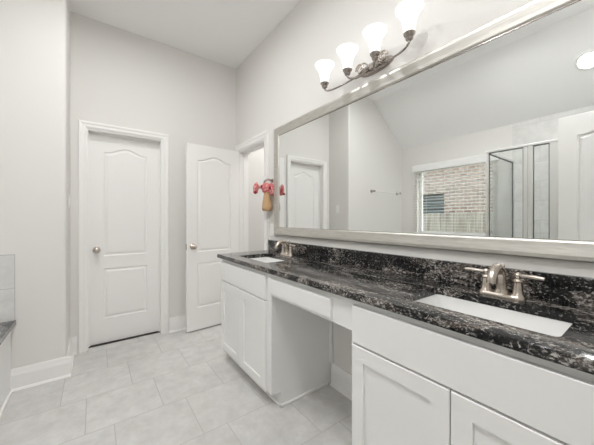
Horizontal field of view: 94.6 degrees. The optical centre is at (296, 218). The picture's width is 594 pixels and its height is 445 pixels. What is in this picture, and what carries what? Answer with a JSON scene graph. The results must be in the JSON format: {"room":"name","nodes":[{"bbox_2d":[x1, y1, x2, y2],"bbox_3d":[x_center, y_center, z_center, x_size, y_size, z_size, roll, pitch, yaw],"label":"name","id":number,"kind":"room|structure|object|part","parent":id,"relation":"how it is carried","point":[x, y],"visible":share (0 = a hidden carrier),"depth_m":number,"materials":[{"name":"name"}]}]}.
{"room":"bathroom","nodes":[
{"label":"bathroom","id":0,"kind":"room"},
{"bbox_2d":[0,0,69,368],"bbox_3d":[-2.455,-0.320,1.912,1.328,3.040,0.534,0,0,-36],"label":"wall","id":1,"kind":"structure","parent":0,"point":[34,34],"depth_m":1.99,"materials":[{"name":"white paint"}]},
{"bbox_2d":[0,254,14,322],"bbox_3d":[-2.404,0.479,1.611,1.052,0.462,0.010,0,0,-36],"label":"wall tile","id":2,"kind":"structure","parent":1,"relation":"attached to","point":[7,262],"depth_m":1.90,"materials":[{"name":"white tile"}]},
{"bbox_2d":[10,339,73,391],"bbox_3d":[-1.974,1.125,2.155,0.326,0.150,0.414,0,0,-36],"label":"baseboard","id":3,"kind":"structure","parent":1,"relation":"attached to","point":[32,375],"depth_m":2.00,"materials":[{"name":"white paint"}]},
{"bbox_2d":[70,11,235,352],"bbox_3d":[-1.413,-0.320,2.940,1.569,3.040,0.120,0,0,-36],"label":"wall","id":4,"kind":"structure","parent":0,"point":[119,77],"depth_m":2.82,"materials":[{"name":"white paint"}]},
{"bbox_2d":[78,120,168,352],"bbox_3d":[-1.692,0.156,2.721,0.745,2.087,0.141,0,0,-36],"label":"door","id":5,"kind":"structure","parent":4,"relation":"in","point":[123,173],"depth_m":2.72,"materials":[{"name":"white paint"}]},
{"bbox_3d":[-1.885,0.294,2.579,0.062,0.062,0.070,0,0,-36],"label":"knob","id":6,"kind":"part","parent":5,"relation":"part of","materials":[{"name":"silver metal"}]},
{"bbox_2d":[70,315,185,354],"bbox_3d":[-1.369,1.125,2.880,1.569,0.150,0.030,0,0,-36],"label":"baseboard","id":7,"kind":"structure","parent":4,"relation":"attached to","point":[178,323],"depth_m":2.92,"materials":[{"name":"white paint"}]},
{"bbox_2d":[0,324,351,444],"bbox_3d":[-0.126,1.250,1.120,4.370,0.100,6.550,0,0,-36],"label":"floor","id":8,"kind":"structure","parent":0,"point":[182,387],"depth_m":1.76,"materials":[{"name":"tile"}]},
{"bbox_2d":[0,320,15,417],"bbox_3d":[-1.946,0.955,0.998,1.055,0.490,1.539,0,0,-36],"label":"tub deck","id":9,"kind":"object","parent":8,"relation":"on","point":[5,327],"visible":1,"depth_m":1.79,"materials":[{"name":"white paint"}]},
{"bbox_3d":[-1.536,1.191,1.301,0.014,0.018,1.539,0,0,-36],"label":"shoe moulding","id":10,"kind":"part","parent":9,"relation":"part of","materials":[{"name":"white paint"}]},
{"bbox_2d":[221,259,332,407],"bbox_3d":[-0.203,0.767,2.178,0.523,0.865,0.856,0,0,-36],"label":"vanity cabinet","id":11,"kind":"object","parent":8,"relation":"on","point":[283,346],"depth_m":1.87,"materials":[{"name":"white paint"}]},
{"bbox_3d":[-0.528,0.810,2.194,0.019,0.572,0.368,0,0,-36],"label":"door","id":12,"kind":"part","parent":11,"relation":"part of","materials":[{"name":"white paint"}]},
{"bbox_3d":[-0.417,0.439,2.044,0.019,0.154,0.742,0,0,-36],"label":"drawer","id":13,"kind":"part","parent":11,"relation":"part of","materials":[{"name":"white paint"}]},
{"bbox_3d":[-0.398,0.719,2.050,0.019,0.767,0.828,0,0,-36],"label":"frame","id":14,"kind":"part","parent":11,"relation":"part of","materials":[{"name":"white paint"}]},
{"bbox_3d":[-0.306,0.810,1.894,0.019,0.572,0.370,0,0,-36],"label":"door","id":15,"kind":"part","parent":11,"relation":"part of","materials":[{"name":"white paint"}]},
{"bbox_3d":[-0.189,1.191,2.197,0.413,0.018,0.841,0,0,-36],"label":"shoe moulding","id":16,"kind":"part","parent":11,"relation":"part of","materials":[{"name":"white paint"}]},
{"bbox_3d":[0.248,0.764,1.996,0.015,0.568,0.028,0,0,-36],"label":"scribe strip","id":17,"kind":"part","parent":11,"relation":"part of","materials":[{"name":"white wood"}]},
{"bbox_2d":[352,300,593,444],"bbox_3d":[0.721,0.767,0.930,0.523,0.865,0.974,0,0,-36],"label":"vanity cabinet","id":18,"kind":"object","parent":8,"relation":"on","point":[415,382],"visible":0.84,"depth_m":0.83,"materials":[{"name":"white paint"}]},
{"bbox_2d":[269,275,351,329],"bbox_3d":[0.226,0.406,1.584,0.506,0.143,0.664,0,0,-36],"label":"drawer","id":19,"kind":"object","parent":18,"relation":"attached to","point":[337,309],"visible":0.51,"depth_m":1.35,"materials":[{"name":"white paint"}]},
{"bbox_3d":[-0.002,0.413,1.483,0.019,0.092,0.545,0,0,-36],"label":"drawer","id":20,"kind":"part","parent":19,"relation":"part of","materials":[{"name":"white paint"}]},
{"bbox_3d":[0.355,0.810,1.000,0.019,0.572,0.394,0,0,-36],"label":"door","id":21,"kind":"part","parent":18,"relation":"part of","materials":[{"name":"white paint"}]},
{"bbox_2d":[217,240,593,374],"bbox_3d":[0.260,0.270,1.547,0.534,0.130,2.496,0,0,-36],"label":"countertop","id":22,"kind":"structure","parent":18,"relation":"on","point":[394,283],"depth_m":1.11,"materials":[{"name":"black stone"}]},
{"bbox_2d":[249,257,283,262],"bbox_3d":[-0.241,0.413,2.168,0.304,0.155,0.484,0,0,-36],"label":"sink","id":23,"kind":"object","parent":22,"relation":"in","point":[262,259],"visible":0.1,"depth_m":2.38,"materials":[{"name":"white ceramic"}]},
{"bbox_2d":[275,240,295,256],"bbox_3d":[-0.119,0.237,2.258,0.148,0.136,0.261,0,0,-36],"label":"faucet","id":24,"kind":"object","parent":22,"relation":"on","point":[287,251],"visible":1,"depth_m":2.24,"materials":[{"name":"silver metal"}]},
{"bbox_3d":[-0.121,0.232,2.257,0.145,0.126,0.052,0,0,-36],"label":"spout","id":25,"kind":"part","parent":24,"relation":"part of","materials":[{"name":"silver metal"}]},
{"bbox_3d":[-0.052,0.250,2.243,0.050,0.094,0.050,0,0,-36],"label":"handle","id":26,"kind":"part","parent":24,"relation":"part of","materials":[{"name":"silver metal"}]},
{"bbox_2d":[416,294,571,336],"bbox_3d":[0.650,0.413,0.965,0.304,0.155,0.484,0,0,-36],"label":"sink","id":27,"kind":"object","parent":22,"relation":"in","point":[547,326],"visible":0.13,"depth_m":1.03,"materials":[{"name":"white ceramic"}]},
{"bbox_2d":[465,263,544,301],"bbox_3d":[0.771,0.237,1.054,0.148,0.136,0.261,0,0,-36],"label":"faucet","id":28,"kind":"object","parent":22,"relation":"on","point":[496,274],"visible":1,"depth_m":1.04,"materials":[{"name":"silver metal"}]},
{"bbox_3d":[0.751,0.214,1.153,0.018,0.018,0.079,0,0,-36],"label":"lever","id":29,"kind":"part","parent":28,"relation":"part of","materials":[{"name":"silver metal"}]},
{"bbox_3d":[0.776,0.250,1.123,0.050,0.094,0.050,0,0,-36],"label":"handle","id":30,"kind":"part","parent":28,"relation":"part of","materials":[{"name":"silver metal"}]},
{"bbox_3d":[0.770,0.232,1.054,0.145,0.126,0.052,0,0,-36],"label":"spout","id":31,"kind":"part","parent":28,"relation":"part of","materials":[{"name":"silver metal"}]},
{"bbox_3d":[0.807,0.297,1.081,0.058,0.016,0.156,0,0,-36],"label":"plate","id":32,"kind":"part","parent":28,"relation":"part of","materials":[{"name":"silver metal"}]},
{"bbox_3d":[0.838,0.250,1.039,0.050,0.094,0.050,0,0,-36],"label":"handle","id":33,"kind":"part","parent":28,"relation":"part of","materials":[{"name":"silver metal"}]},
{"bbox_3d":[0.859,0.214,1.006,0.018,0.018,0.079,0,0,-36],"label":"lever","id":34,"kind":"part","parent":28,"relation":"part of","materials":[{"name":"silver metal"}]},
{"bbox_3d":[0.529,0.719,0.797,0.019,0.767,0.961,0,0,-36],"label":"frame","id":35,"kind":"part","parent":18,"relation":"part of","materials":[{"name":"white paint"}]},
{"bbox_3d":[0.592,0.810,0.680,0.019,0.572,0.394,0,0,-36],"label":"door","id":36,"kind":"part","parent":18,"relation":"part of","materials":[{"name":"white paint"}]},
{"bbox_2d":[69,0,300,68],"bbox_3d":[-0.126,-1.534,1.120,4.370,0.851,6.550,0,0,-36],"label":"ceiling","id":37,"kind":"structure","parent":0,"point":[225,32],"depth_m":2.54,"materials":[{"name":"white paint"}]},
{"bbox_2d":[248,148,263,251],"bbox_3d":[0.013,-0.320,3.567,1.235,3.040,1.680,0,0,-36],"label":"wall","id":38,"kind":"structure","parent":0,"point":[256,158],"depth_m":4.05,"materials":[{"name":"white paint"}]},
{"bbox_2d":[236,0,593,381],"bbox_3d":[0.283,-0.320,2.065,0.118,3.040,3.544,0,0,-36],"label":"wall","id":39,"kind":"structure","parent":0,"point":[278,83],"depth_m":1.95,"materials":[{"name":"white paint"}]},
{"bbox_2d":[186,130,268,331],"bbox_3d":[-0.716,0.158,2.890,0.742,2.084,0.773,0,0,-36],"label":"door","id":40,"kind":"structure","parent":39,"relation":"in","point":[216,178],"depth_m":3.01,"materials":[{"name":"white paint"}]},
{"bbox_3d":[-1.082,0.291,2.872,0.062,0.062,0.070,0,0,-41],"label":"knob","id":41,"kind":"part","parent":40,"relation":"part of","materials":[{"name":"silver metal"}]},
{"bbox_3d":[-0.521,0.158,3.034,0.021,2.084,0.773,0,0,-36],"label":"casing","id":42,"kind":"part","parent":40,"relation":"part of","materials":[{"name":"white paint"}]},
{"bbox_2d":[253,179,273,210],"bbox_3d":[-0.315,-0.234,2.642,0.212,0.313,0.118,0,0,0],"label":"hanging ornament","id":43,"kind":"object","parent":39,"relation":"hanging from","point":[267,189],"visible":0.99,"depth_m":2.61,"materials":[{"name":"pink fabric"}]},
{"bbox_2d":[270,224,274,235],"bbox_3d":[-0.241,0.105,2.666,0.010,0.116,0.072,0,0,-36],"label":"outlet","id":44,"kind":"object","parent":39,"relation":"attached to","point":[271,225],"visible":0.93,"depth_m":2.66,"materials":[{"name":"white plastic"}]},
{"bbox_2d":[330,364,351,400],"bbox_3d":[0.433,1.125,1.738,0.030,0.150,0.620,0,0,-36],"label":"baseboard","id":45,"kind":"structure","parent":39,"relation":"attached to","point":[341,380],"depth_m":1.90,"materials":[{"name":"white paint"}]},
{"bbox_2d":[315,0,423,91],"bbox_3d":[0.403,-0.944,1.624,0.214,0.190,0.752,0,0,-36],"label":"vanity light","id":46,"kind":"object","parent":39,"relation":"attached to","point":[407,11],"visible":1,"depth_m":1.52,"materials":[{"name":"white glass"}]},
{"bbox_2d":[320,81,328,88],"bbox_3d":[0.187,-0.896,1.849,0.058,0.041,0.058,0,0,-36],"label":"socket","id":47,"kind":"object","parent":46,"relation":"attached to","point":[324,84],"depth_m":1.83,"materials":[{"name":"brown metal"}]},
{"bbox_3d":[0.187,-0.976,1.849,0.134,0.126,0.134,0,0,-36],"label":"lamp shade","id":48,"kind":"part","parent":46,"relation":"part of","materials":[{"name":"white glass"}]},
{"bbox_3d":[0.303,-0.892,1.777,0.285,0.087,0.027,0,0,28],"label":"arm","id":49,"kind":"part","parent":46,"relation":"part of","materials":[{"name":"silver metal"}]},
{"bbox_2d":[343,67,351,76],"bbox_3d":[0.309,-0.896,1.683,0.058,0.041,0.058,0,0,-36],"label":"socket","id":50,"kind":"object","parent":46,"relation":"attached to","point":[347,70],"depth_m":1.67,"materials":[{"name":"brown metal"}]},
{"bbox_3d":[0.309,-0.976,1.683,0.134,0.126,0.134,0,0,-36],"label":"lamp shade","id":51,"kind":"part","parent":46,"relation":"part of","materials":[{"name":"white glass"}]},
{"bbox_3d":[0.375,-0.890,1.687,0.142,0.073,0.024,0,0,-9],"label":"arm","id":52,"kind":"part","parent":46,"relation":"part of","materials":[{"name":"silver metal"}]},
{"bbox_2d":[370,50,379,60],"bbox_3d":[0.432,-0.896,1.518,0.058,0.041,0.058,0,0,-36],"label":"socket","id":53,"kind":"object","parent":46,"relation":"attached to","point":[374,54],"depth_m":1.50,"materials":[{"name":"brown metal"}]},
{"bbox_3d":[0.432,-0.976,1.518,0.134,0.126,0.134,0,0,-36],"label":"lamp shade","id":54,"kind":"part","parent":46,"relation":"part of","materials":[{"name":"white glass"}]},
{"bbox_3d":[0.520,-0.892,1.484,0.027,0.087,0.285,0,0,-11],"label":"arm","id":55,"kind":"part","parent":46,"relation":"part of","materials":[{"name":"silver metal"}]},
{"bbox_2d":[403,29,415,41],"bbox_3d":[0.554,-0.896,1.352,0.058,0.041,0.058,0,0,-36],"label":"socket","id":56,"kind":"object","parent":46,"relation":"attached to","point":[408,34],"depth_m":1.34,"materials":[{"name":"brown metal"}]},
{"bbox_3d":[0.554,-0.976,1.352,0.134,0.126,0.134,0,0,-36],"label":"lamp shade","id":57,"kind":"part","parent":46,"relation":"part of","materials":[{"name":"white glass"}]},
{"bbox_2d":[268,240,593,307],"bbox_3d":[0.466,0.255,1.700,0.020,0.100,2.496,0,0,-36],"label":"backsplash","id":58,"kind":"structure","parent":39,"relation":"attached to","point":[577,290],"depth_m":1.31,"materials":[{"name":"black stone"}]},
{"bbox_2d":[274,0,593,262],"bbox_3d":[0.434,-0.351,1.740,0.024,1.007,2.182,0,0,-36],"label":"wall mirror","id":59,"kind":"object","parent":39,"relation":"attached to","point":[482,141],"visible":1,"depth_m":1.27,"materials":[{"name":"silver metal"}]}
]}

